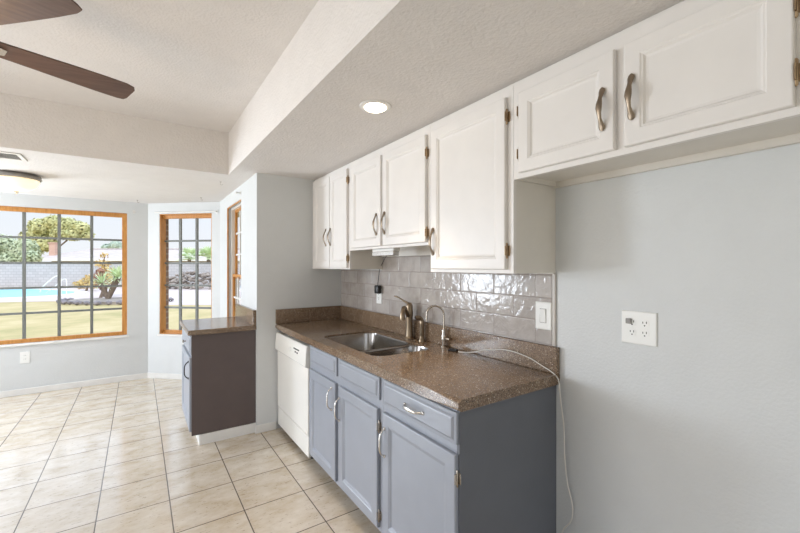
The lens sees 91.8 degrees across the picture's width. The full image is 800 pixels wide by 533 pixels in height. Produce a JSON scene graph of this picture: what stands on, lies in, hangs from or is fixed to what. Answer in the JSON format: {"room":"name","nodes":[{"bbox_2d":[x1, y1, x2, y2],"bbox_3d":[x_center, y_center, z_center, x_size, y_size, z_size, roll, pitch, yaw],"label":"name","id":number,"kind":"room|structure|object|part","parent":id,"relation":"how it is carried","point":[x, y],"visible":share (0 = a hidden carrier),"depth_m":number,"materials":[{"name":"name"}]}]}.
{"room":"kitchen","nodes":[
{"label":"kitchen","id":0,"kind":"room"},
{"bbox_2d":[0,192,147,391],"bbox_3d":[-4.226,0.312,4.342,2.351,2.208,0.210,0,0,-34],"label":"wall","id":1,"kind":"structure","parent":0,"point":[67,362],"depth_m":4.61,"materials":[{"name":"paint"}]},
{"bbox_2d":[20,351,29,363],"bbox_3d":[-4.134,1.008,4.272,0.080,0.126,0.008,0,0,-34],"label":"wall outlet","id":2,"kind":"object","parent":1,"relation":"attached to","point":[24,356],"visible":1,"depth_m":4.27,"materials":[{"name":"white plastic"}]},
{"bbox_2d":[0,206,128,347],"bbox_3d":[-4.179,0.111,4.299,1.926,1.534,0.123,0,0,-34],"label":"window","id":3,"kind":"structure","parent":1,"relation":"in","point":[23,210],"depth_m":4.51,"materials":[{"name":"orange wood"}]},
{"bbox_3d":[-4.171,0.867,4.287,1.926,0.021,0.093,0,0,-34],"label":"sill","id":4,"kind":"part","parent":3,"relation":"part of","materials":[{"name":"white paint"}]},
{"bbox_2d":[0,373,146,397],"bbox_3d":[-4.166,1.382,4.248,2.346,0.068,0.014,0,0,-34],"label":"baseboard","id":5,"kind":"structure","parent":1,"relation":"attached to","point":[17,392],"depth_m":4.48,"materials":[{"name":"white paint"}]},
{"bbox_2d":[0,0,317,132],"bbox_3d":[-1.280,-1.204,-0.339,3.798,0.100,6.370,0,0,-34],"label":"ceiling","id":6,"kind":"structure","parent":0,"point":[194,63],"depth_m":2.08,"materials":[{"name":"paint"}]},
{"bbox_2d":[0,0,134,98],"bbox_3d":[-1.728,-0.920,1.403,1.266,0.468,1.247,0,0,-34],"label":"ceiling fan","id":7,"kind":"object","parent":6,"relation":"hanging from","point":[11,11],"visible":1,"depth_m":1.59,"materials":[{"name":"brown wood"}]},
{"bbox_3d":[-1.317,-0.861,1.286,0.525,0.033,0.142,0,0,15],"label":"blade","id":8,"kind":"part","parent":7,"relation":"part of","materials":[{"name":"brown wood"}]},
{"bbox_3d":[-1.486,-0.861,1.716,0.142,0.033,0.525,0,0,33],"label":"blade","id":9,"kind":"part","parent":7,"relation":"part of","materials":[{"name":"brown wood"}]},
{"bbox_2d":[148,202,219,373],"bbox_3d":[-2.695,0.312,4.923,0.983,2.208,0.160,0,0,8],"label":"wall","id":10,"kind":"structure","parent":0,"point":[164,352],"depth_m":4.89,"materials":[{"name":"paint"}]},
{"bbox_2d":[147,373,181,379],"bbox_3d":[-2.707,1.382,4.837,0.983,0.068,0.014,0,0,8],"label":"baseboard","id":11,"kind":"structure","parent":10,"relation":"attached to","point":[149,375],"depth_m":4.87,"materials":[{"name":"white paint"}]},
{"bbox_2d":[154,211,212,336],"bbox_3d":[-2.678,0.098,4.880,0.830,1.560,0.120,0,0,8],"label":"window","id":12,"kind":"structure","parent":10,"relation":"in","point":[163,331],"depth_m":4.92,"materials":[{"name":"orange wood"}]},
{"bbox_3d":[-2.677,0.867,4.866,0.755,0.021,0.088,0,0,8],"label":"sill","id":13,"kind":"part","parent":12,"relation":"part of","materials":[{"name":"white paint"}]},
{"bbox_3d":[-2.685,-0.675,4.831,0.830,0.014,0.020,0,0,8],"label":"curtain rail","id":14,"kind":"part","parent":12,"relation":"part of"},
{"bbox_2d":[0,378,380,532],"bbox_3d":[-1.476,1.446,1.000,4.572,0.060,8.408,0,0,-34],"label":"floor","id":15,"kind":"structure","parent":0,"point":[117,457],"depth_m":2.63,"materials":[{"name":"tile"}]},
{"bbox_2d":[182,329,255,444],"bbox_3d":[-1.641,0.979,3.440,0.532,0.874,0.698,0,0,-34],"label":"base cabinet","id":16,"kind":"object","parent":15,"relation":"on","point":[219,369],"visible":0.96,"depth_m":3.17,"materials":[{"name":"brown paint"}]},
{"bbox_3d":[-1.831,0.634,3.325,0.019,0.140,0.636,0,0,-34],"label":"drawer","id":17,"kind":"part","parent":16,"relation":"part of","materials":[{"name":"blue paint"}]},
{"bbox_3d":[-1.831,1.018,3.325,0.019,0.585,0.636,0,0,-34],"label":"door","id":18,"kind":"part","parent":16,"relation":"part of","materials":[{"name":"blue paint"}]},
{"bbox_2d":[180,303,255,335],"bbox_3d":[-1.631,0.457,3.442,0.514,0.168,0.722,0,0,-34],"label":"countertop","id":19,"kind":"structure","parent":16,"relation":"on","point":[245,318],"depth_m":3.33,"materials":[{"name":"brown stone"}]},
{"bbox_2d":[275,332,313,458],"bbox_3d":[-0.621,0.973,3.228,0.619,0.825,0.732,0,0,-34],"label":"dishwasher","id":20,"kind":"object","parent":15,"relation":"on","point":[293,353],"visible":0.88,"depth_m":3.00,"materials":[{"name":"white metal"}]},
{"bbox_3d":[-0.857,0.650,3.069,0.048,0.152,0.732,0,0,-34],"label":"control panel","id":21,"kind":"part","parent":20,"relation":"part of","materials":[{"name":"white plastic"}]},
{"bbox_3d":[-0.849,0.968,3.074,0.028,0.485,0.730,0,0,-34],"label":"door","id":22,"kind":"part","parent":20,"relation":"part of","materials":[{"name":"white metal"}]},
{"bbox_3d":[-0.847,1.295,3.075,0.024,0.152,0.730,0,0,-34],"label":"kick plate","id":23,"kind":"part","parent":20,"relation":"part of","materials":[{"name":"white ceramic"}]},
{"bbox_2d":[309,345,383,532],"bbox_3d":[-0.133,0.982,2.503,0.662,0.868,1.001,0,0,-34],"label":"base cabinet","id":24,"kind":"object","parent":15,"relation":"on","point":[346,400],"visible":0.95,"depth_m":2.22,"materials":[{"name":"paint"}]},
{"bbox_3d":[-0.510,1.018,2.549,0.019,0.599,0.428,0,0,-34],"label":"door","id":25,"kind":"part","parent":24,"relation":"part of","materials":[{"name":"blue paint"}]},
{"bbox_3d":[-0.509,0.617,2.548,0.019,0.113,0.434,0,0,-34],"label":"false drawer","id":26,"kind":"part","parent":24,"relation":"part of","materials":[{"name":"blue paint"}]},
{"bbox_3d":[-0.438,0.824,2.397,0.037,0.150,0.017,0,0,-34],"label":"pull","id":27,"kind":"part","parent":24,"relation":"part of","materials":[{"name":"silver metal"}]},
{"bbox_3d":[-0.374,0.854,2.302,0.037,0.150,0.017,0,0,-34],"label":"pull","id":28,"kind":"part","parent":24,"relation":"part of","materials":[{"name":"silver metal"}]},
{"bbox_3d":[-0.235,1.018,2.142,0.019,0.599,0.453,0,0,-34],"label":"door","id":29,"kind":"part","parent":24,"relation":"part of","materials":[{"name":"blue paint"}]},
{"bbox_3d":[-0.234,0.617,2.140,0.019,0.113,0.466,0,0,-34],"label":"false drawer","id":30,"kind":"part","parent":24,"relation":"part of","materials":[{"name":"blue paint"}]},
{"bbox_2d":[275,305,559,411],"bbox_3d":[-0.171,0.462,2.585,0.633,0.170,2.326,0,0,-34],"label":"countertop","id":31,"kind":"structure","parent":24,"relation":"on","point":[461,382],"depth_m":2.04,"materials":[{"name":"brown stone"}]},
{"bbox_2d":[327,333,428,355],"bbox_3d":[-0.175,0.614,2.572,0.417,0.200,0.778,0,0,-34],"label":"sink","id":32,"kind":"object","parent":31,"relation":"in","point":[374,344],"visible":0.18,"depth_m":2.85,"materials":[{"name":"silver metal"}]},
{"bbox_3d":[-0.241,0.614,2.670,0.417,0.200,0.541,0,0,-34],"label":"bowl","id":33,"kind":"part","parent":32,"relation":"part of","materials":[{"name":"silver metal"}]},
{"bbox_3d":[-0.009,0.594,2.338,0.403,0.160,0.203,0,0,-34],"label":"bowl","id":34,"kind":"part","parent":32,"relation":"part of","materials":[{"name":"silver metal"}]},
{"bbox_2d":[394,296,413,338],"bbox_3d":[0.041,0.354,2.656,0.128,0.293,0.197,0,0,-14],"label":"kitchen faucet","id":35,"kind":"object","parent":31,"relation":"on","point":[407,310],"visible":1,"depth_m":2.67,"materials":[{"name":"beige metal"}]},
{"bbox_3d":[0.036,0.310,2.619,0.035,0.090,0.148,0,0,21],"label":"spout","id":36,"kind":"part","parent":35,"relation":"part of","materials":[{"name":"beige metal"}]},
{"bbox_2d":[415,315,425,341],"bbox_3d":[0.135,0.413,2.579,0.075,0.176,0.048,0,0,-34],"label":"sprayer","id":37,"kind":"object","parent":31,"relation":"on","point":[417,317],"visible":1,"depth_m":2.57,"materials":[{"name":"beige metal"}]},
{"bbox_2d":[426,305,450,346],"bbox_3d":[0.243,0.371,2.399,0.159,0.260,0.070,0,0,21],"label":"tap","id":38,"kind":"object","parent":31,"relation":"on","point":[444,338],"visible":1,"depth_m":2.40,"materials":[{"name":"silver metal"}]},
{"bbox_2d":[448,348,572,532],"bbox_3d":[0.538,0.923,1.992,0.089,0.981,0.805,0,0,-34],"label":"charging cable","id":39,"kind":"object","parent":31,"relation":"hanging from","point":[449,349],"visible":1,"depth_m":1.76,"materials":[{"name":"white plastic"}]},
{"bbox_2d":[378,379,555,532],"bbox_3d":[0.305,0.982,1.854,0.662,0.868,0.560,0,0,-34],"label":"base cabinet","id":40,"kind":"object","parent":15,"relation":"on","point":[490,468],"visible":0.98,"depth_m":1.65,"materials":[{"name":"paint"}]},
{"bbox_3d":[-0.088,0.859,1.878,0.037,0.150,0.017,0,0,-34],"label":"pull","id":41,"kind":"part","parent":40,"relation":"part of","materials":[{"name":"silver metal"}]},
{"bbox_3d":[0.047,0.620,1.677,0.037,0.017,0.150,0,0,-34],"label":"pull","id":42,"kind":"part","parent":40,"relation":"part of","materials":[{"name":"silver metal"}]},
{"bbox_3d":[0.076,0.944,1.715,0.019,0.793,0.536,0,0,-34],"label":"frame","id":43,"kind":"part","parent":40,"relation":"part of","materials":[{"name":"blue paint"}]},
{"bbox_3d":[0.068,1.018,1.692,0.019,0.599,0.526,0,0,-34],"label":"door","id":44,"kind":"part","parent":40,"relation":"part of","materials":[{"name":"blue paint"}]},
{"bbox_3d":[0.069,0.620,1.692,0.019,0.123,0.528,0,0,-34],"label":"drawer","id":45,"kind":"part","parent":40,"relation":"part of","materials":[{"name":"blue paint"}]},
{"bbox_2d":[220,177,251,423],"bbox_3d":[-1.718,0.312,4.126,0.105,2.208,1.638,0,0,-34],"label":"wall","id":46,"kind":"structure","parent":0,"point":[245,188],"depth_m":3.77,"materials":[{"name":"paint"}]},
{"bbox_2d":[227,200,240,316],"bbox_3d":[-1.720,0.111,4.111,0.122,1.534,0.770,0,0,-34],"label":"window","id":47,"kind":"structure","parent":46,"relation":"in","point":[234,211],"depth_m":4.39,"materials":[{"name":"orange wood"}]},
{"bbox_3d":[-1.697,0.100,4.127,0.050,1.511,0.729,0,0,-34],"label":"frame","id":48,"kind":"part","parent":47,"relation":"part of","materials":[{"name":"orange wood"}]},
{"bbox_3d":[-1.699,0.464,4.125,0.024,0.746,0.686,0,0,-34],"label":"sash","id":49,"kind":"part","parent":47,"relation":"part of","materials":[{"name":"orange wood"}]},
{"bbox_3d":[-1.679,-0.247,4.139,0.024,0.775,0.686,0,0,-34],"label":"sash","id":50,"kind":"part","parent":47,"relation":"part of","materials":[{"name":"orange wood"}]},
{"bbox_2d":[252,173,340,428],"bbox_3d":[-0.931,0.312,3.572,0.791,2.208,0.160,0,0,-34],"label":"wall","id":51,"kind":"structure","parent":0,"point":[284,276],"depth_m":3.39,"materials":[{"name":"paint"}]},
{"bbox_2d":[255,421,275,433],"bbox_3d":[-1.149,1.382,3.320,0.175,0.068,0.014,0,0,-34],"label":"baseboard","id":52,"kind":"structure","parent":51,"relation":"attached to","point":[269,426],"depth_m":3.31,"materials":[{"name":"white paint"}]},
{"bbox_2d":[0,0,683,203],"bbox_3d":[-1.510,-1.023,1.006,4.922,0.462,8.858,0,0,-34],"label":"ceiling","id":53,"kind":"structure","parent":0,"point":[430,60],"depth_m":2.01,"materials":[{"name":"paint"}]},
{"bbox_2d":[0,151,27,161],"bbox_3d":[-2.898,-0.789,2.713,0.390,0.006,0.230,0,0,-34],"label":"ceiling vent","id":54,"kind":"object","parent":53,"relation":"in","point":[3,155],"visible":1,"depth_m":2.79,"materials":[{"name":"white metal"}]},
{"bbox_2d":[0,170,41,193],"bbox_3d":[-3.300,-0.706,3.335,0.328,0.172,0.328,0,0,-34],"label":"flush ceiling light","id":55,"kind":"object","parent":53,"relation":"attached to","point":[14,181],"visible":1,"depth_m":3.26,"materials":[{"name":"white glass"}]},
{"bbox_3d":[-3.300,-0.695,3.335,0.300,0.102,0.300,0,0,-34],"label":"lamp shade","id":56,"kind":"part","parent":55,"relation":"part of","materials":[{"name":"beige glass"}]},
{"bbox_2d":[359,100,390,112],"bbox_3d":[-0.122,-0.784,1.923,0.158,0.017,0.158,0,0,-34],"label":"recessed light","id":57,"kind":"object","parent":53,"relation":"in","point":[371,106],"visible":1,"depth_m":1.90,"materials":[{"name":"white paint"}]},
{"bbox_2d":[315,0,689,180],"bbox_3d":[0.121,-0.781,2.241,0.017,0.021,3.218,0,0,-34],"label":"trim","id":58,"kind":"structure","parent":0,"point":[684,1],"depth_m":1.54,"materials":[{"name":"white paint"}]},
{"bbox_2d":[345,143,799,532],"bbox_3d":[1.127,0.312,1.365,0.150,2.208,6.102,0,0,-34],"label":"wall","id":59,"kind":"structure","parent":0,"point":[698,430],"depth_m":1.39,"materials":[{"name":"paint"}]},
{"bbox_2d":[313,164,382,269],"bbox_3d":[-0.488,-0.371,3.313,0.345,0.797,0.757,0,0,-34],"label":"upper cabinet","id":60,"kind":"object","parent":59,"relation":"attached to","point":[331,192],"visible":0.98,"depth_m":3.12,"materials":[{"name":"paint"}]},
{"bbox_3d":[-0.675,-0.364,3.351,0.019,0.756,0.340,0,0,-34],"label":"door","id":61,"kind":"part","parent":60,"relation":"part of","materials":[{"name":"white paint"}]},
{"bbox_3d":[-0.583,-0.373,3.249,0.018,0.793,0.757,0,0,-34],"label":"frame","id":62,"kind":"part","parent":60,"relation":"part of","materials":[{"name":"white paint"}]},
{"bbox_3d":[-0.486,-0.364,3.072,0.019,0.756,0.313,0,0,-34],"label":"door","id":63,"kind":"part","parent":60,"relation":"part of","materials":[{"name":"white paint"}]},
{"bbox_2d":[350,125,430,256],"bbox_3d":[-0.003,-0.422,2.594,0.345,0.695,0.974,0,0,-34],"label":"upper cabinet","id":64,"kind":"object","parent":59,"relation":"attached to","point":[390,187],"visible":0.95,"depth_m":2.42,"materials":[{"name":"paint"}]},
{"bbox_3d":[-0.240,-0.428,2.706,0.019,0.592,0.425,0,0,-34],"label":"door","id":65,"kind":"part","parent":64,"relation":"part of","materials":[{"name":"white paint"}]},
{"bbox_3d":[-0.167,-0.276,2.559,0.033,0.150,0.023,0,0,-34],"label":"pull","id":66,"kind":"part","parent":64,"relation":"part of","materials":[{"name":"silver metal"}]},
{"bbox_3d":[-0.110,-0.276,2.474,0.033,0.150,0.023,0,0,-34],"label":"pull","id":67,"kind":"part","parent":64,"relation":"part of","materials":[{"name":"silver metal"}]},
{"bbox_2d":[372,248,399,255],"bbox_3d":[-0.098,-0.092,2.600,0.053,0.048,0.270,0,0,-34],"label":"light","id":68,"kind":"object","parent":64,"relation":"attached to","point":[388,251],"visible":0.99,"depth_m":2.54,"materials":[{"name":"white plastic"}]},
{"bbox_3d":[0.019,-0.428,2.323,0.019,0.592,0.450,0,0,-34],"label":"door","id":69,"kind":"part","parent":64,"relation":"part of","materials":[{"name":"white paint"}]},
{"bbox_2d":[341,255,555,345],"bbox_3d":[0.083,0.151,2.767,0.009,0.450,2.307,0,0,-34],"label":"tile backsplash","id":70,"kind":"structure","parent":59,"relation":"attached to","point":[500,304],"depth_m":2.34,"materials":[{"name":"grey tile"}]},
{"bbox_2d":[377,289,381,303],"bbox_3d":[-0.170,0.242,3.130,0.008,0.122,0.076,0,0,-34],"label":"wall outlet","id":71,"kind":"object","parent":70,"relation":"attached to","point":[379,296],"visible":0.74,"depth_m":3.12,"materials":[{"name":"white plastic"}]},
{"bbox_2d":[374,256,386,293],"bbox_3d":[-0.127,0.055,2.929,0.100,0.329,0.422,0,0,-9],"label":"power adapter","id":72,"kind":"object","parent":71,"relation":"attached to","point":[377,288],"visible":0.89,"depth_m":3.08,"materials":[{"name":"black plastic"}]},
{"bbox_2d":[536,301,551,330],"bbox_3d":[0.685,0.238,1.858,0.012,0.132,0.088,0,0,-34],"label":"light switch","id":73,"kind":"object","parent":70,"relation":"attached to","point":[543,309],"visible":1,"depth_m":1.85,"materials":[{"name":"white plastic"}]},
{"bbox_3d":[0.723,0.204,1.819,0.009,0.344,0.018,0,0,-34],"label":"edge trim","id":74,"kind":"part","parent":70,"relation":"part of","materials":[{"name":"grey tile"}]},
{"bbox_2d":[428,85,555,273],"bbox_3d":[0.429,-0.367,1.955,0.345,0.805,0.564,0,0,-34],"label":"upper cabinet","id":75,"kind":"object","parent":59,"relation":"attached to","point":[484,219],"visible":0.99,"depth_m":1.79,"materials":[{"name":"paint"}]},
{"bbox_3d":[0.167,-0.131,2.064,0.033,0.150,0.023,0,0,-34],"label":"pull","id":76,"kind":"part","parent":75,"relation":"part of","materials":[{"name":"silver metal"}]},
{"bbox_3d":[0.315,-0.356,1.884,0.019,0.743,0.510,0,0,-34],"label":"door","id":77,"kind":"part","parent":75,"relation":"part of","materials":[{"name":"white paint"}]},
{"bbox_3d":[0.334,-0.369,1.891,0.018,0.801,0.564,0,0,-34],"label":"frame","id":78,"kind":"part","parent":75,"relation":"part of","materials":[{"name":"white paint"}]},
{"bbox_2d":[622,310,656,346],"bbox_3d":[0.931,0.242,1.513,0.008,0.129,0.129,0,0,-34],"label":"wall outlet","id":79,"kind":"object","parent":59,"relation":"attached to","point":[642,330],"visible":1,"depth_m":1.50,"materials":[{"name":"white plastic"}]},
{"bbox_2d":[628,318,635,335],"bbox_3d":[0.916,0.242,1.530,0.002,0.071,0.029,0,0,-34],"label":"receptacle","id":80,"kind":"object","parent":79,"relation":"attached to","point":[631,327],"depth_m":1.53,"materials":[{"name":"white plastic"}]},
{"bbox_2d":[641,320,648,337],"bbox_3d":[0.942,0.242,1.492,0.002,0.071,0.029,0,0,-34],"label":"receptacle","id":81,"kind":"object","parent":79,"relation":"attached to","point":[644,323],"depth_m":1.49,"materials":[{"name":"white plastic"}]},
{"bbox_2d":[514,0,799,187],"bbox_3d":[0.844,-0.567,1.340,0.345,0.406,0.916,0,0,-34],"label":"upper cabinet","id":82,"kind":"object","parent":59,"relation":"attached to","point":[695,81],"visible":1,"depth_m":1.19,"materials":[{"name":"paint"}]},
{"bbox_3d":[0.606,-0.554,1.453,0.019,0.333,0.392,0,0,-34],"label":"door","id":83,"kind":"part","parent":82,"relation":"part of","materials":[{"name":"white paint"}]},
{"bbox_3d":[0.677,-0.531,1.308,0.033,0.150,0.023,0,0,-34],"label":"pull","id":84,"kind":"part","parent":82,"relation":"part of","materials":[{"name":"silver metal"}]},
{"bbox_3d":[0.729,-0.539,1.230,0.033,0.150,0.023,0,0,-34],"label":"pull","id":85,"kind":"part","parent":82,"relation":"part of","materials":[{"name":"silver metal"}]},
{"bbox_3d":[0.844,-0.554,1.100,0.019,0.333,0.394,0,0,-34],"label":"door","id":86,"kind":"part","parent":82,"relation":"part of","materials":[{"name":"white paint"}]},
{"label":"outside","id":87,"kind":"structure","parent":0,"visible":0},
{"bbox_2d":[0,301,210,339],"bbox_3d":[-15.000,1.566,45.000,197.055,0.001,191.664,0,0,-34],"label":"lawn","id":88,"kind":"structure","parent":87,"point":[72,323],"depth_m":11.37,"materials":[{"name":"green plant"}]},
{"bbox_2d":[0,234,43,261],"bbox_3d":[-35.896,-0.784,33.866,8.918,4.713,3.479,0,0,0],"label":"shade tree","id":89,"kind":"object","parent":88,"relation":"on","point":[10,248],"visible":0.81,"depth_m":33.46,"materials":[{"name":"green plant"}]},
{"bbox_2d":[18,215,95,254],"bbox_3d":[-46.448,-2.699,52.026,10.253,8.542,3.402,0,0,-1],"label":"shade tree","id":90,"kind":"object","parent":88,"relation":"on","point":[46,226],"visible":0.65,"depth_m":51.31,"materials":[{"name":"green plant"}]},
{"bbox_2d":[71,274,96,290],"bbox_3d":[-19.597,1.028,24.223,1.757,1.125,0.954,0,0,17],"label":"bush","id":91,"kind":"object","parent":88,"relation":"on","point":[86,282],"visible":0.57,"depth_m":24.04,"materials":[{"name":"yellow plant"}]},
{"bbox_2d":[93,301,100,305],"bbox_3d":[-12.034,1.469,15.399,0.287,0.209,0.247,0,0,-42],"label":"edging stone","id":92,"kind":"object","parent":88,"relation":"on","point":[96,303],"visible":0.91,"depth_m":15.32,"materials":[{"name":"grey stone"}]},
{"bbox_2d":[100,241,121,247],"bbox_3d":[-49.964,-1.556,68.046,4.605,6.256,3.754,0,0,-34],"label":"tree","id":93,"kind":"object","parent":88,"relation":"on","point":[114,244],"visible":0.48,"depth_m":67.34,"materials":[{"name":"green plant"}]},
{"bbox_2d":[0,287,240,304],"bbox_3d":[-19.500,1.583,21.300,51.000,0.065,14.200,0,0,0],"label":"pool deck","id":94,"kind":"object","parent":88,"relation":"on","point":[188,296],"visible":0.13,"depth_m":19.77,"materials":[{"name":"grey concrete"}]},
{"bbox_2d":[0,289,87,298],"bbox_3d":[-23.982,1.541,21.849,12.933,0.050,9.698,0,0,0],"label":"swimming pool","id":95,"kind":"object","parent":94,"relation":"on","point":[10,293],"visible":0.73,"depth_m":21.73,"materials":[{"name":"liquid"}]},
{"bbox_2d":[40,276,66,294],"bbox_3d":[-18.274,0.996,20.471,1.275,1.020,0.600,0,0,0],"label":"pool handrail","id":96,"kind":"object","parent":95,"relation":"on","point":[54,276],"visible":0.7,"depth_m":20.20,"materials":[{"name":"white metal"}]},
{"bbox_2d":[68,297,121,304],"bbox_3d":[-12.250,1.516,16.900,3.890,0.140,2.494,0,0,4],"label":"planting bed","id":97,"kind":"object","parent":94,"relation":"on","point":[113,299],"visible":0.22,"depth_m":16.29,"materials":[{"name":"grey gravel"}]},
{"bbox_2d":[88,264,121,298],"bbox_3d":[-12.844,0.708,17.184,1.887,1.601,1.938,0,0,-34],"label":"yucca","id":98,"kind":"object","parent":97,"relation":"on","point":[116,273],"visible":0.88,"depth_m":17.12,"materials":[{"name":"green plant"}]},
{"bbox_3d":[-13.312,0.712,17.293,1.232,0.960,1.234,0,0,-34],"label":"crown","id":99,"kind":"part","parent":98,"relation":"part of","materials":[{"name":"green plant"}]},
{"bbox_3d":[-12.718,0.381,17.368,1.292,0.947,1.374,0,0,-34],"label":"crown","id":100,"kind":"part","parent":98,"relation":"part of","materials":[{"name":"green plant"}]},
{"bbox_3d":[-12.394,0.379,17.127,1.205,0.934,1.341,0,0,-34],"label":"crown","id":101,"kind":"part","parent":98,"relation":"part of","materials":[{"name":"green plant"}]},
{"bbox_2d":[93,268,109,297],"bbox_3d":[-14.472,0.814,18.694,0.727,1.543,0.628,0,0,-5],"label":"shrub","id":102,"kind":"object","parent":94,"relation":"on","point":[102,272],"visible":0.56,"depth_m":18.65,"materials":[{"name":"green plant"}]},
{"bbox_2d":[94,252,113,296],"bbox_3d":[-14.860,0.431,19.602,1.098,2.303,0.833,0,0,-6],"label":"flowering shrub","id":103,"kind":"object","parent":94,"relation":"on","point":[103,266],"visible":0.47,"depth_m":19.50,"materials":[{"name":"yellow plant"}]},
{"bbox_2d":[0,263,240,286],"bbox_3d":[-22.000,0.671,28.600,52.000,1.790,0.280,0,0,0],"label":"wall","id":104,"kind":"structure","parent":88,"relation":"on","point":[37,275],"depth_m":28.50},
{"bbox_2d":[41,242,239,262],"bbox_3d":[-22.800,-0.614,49.110,39.600,4.360,10.780,0,0,0],"label":"house","id":105,"kind":"structure","parent":88,"relation":"on","point":[115,254],"depth_m":45.56,"materials":[{"name":"paint"}]},
{"bbox_2d":[176,247,201,261],"bbox_3d":[-17.622,-0.036,32.381,2.082,3.204,2.149,0,0,-34],"label":"fan palm","id":106,"kind":"object","parent":88,"relation":"on","point":[186,251],"visible":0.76,"depth_m":32.29,"materials":[{"name":"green plant"}]},
{"bbox_2d":[169,271,210,289],"bbox_3d":[-14.733,0.959,26.196,4.892,1.334,1.491,0,0,-2],"label":"rubble heap","id":107,"kind":"object","parent":88,"relation":"on","point":[203,275],"visible":0.44,"depth_m":26.32,"materials":[{"name":"grey stone"}]},
{"bbox_2d":[199,246,210,261],"bbox_3d":[-15.568,-0.050,31.592,2.083,3.231,2.092,0,0,-34],"label":"fan palm","id":108,"kind":"object","parent":88,"relation":"on","point":[207,251],"visible":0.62,"depth_m":31.25,"materials":[{"name":"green plant"}]}
]}

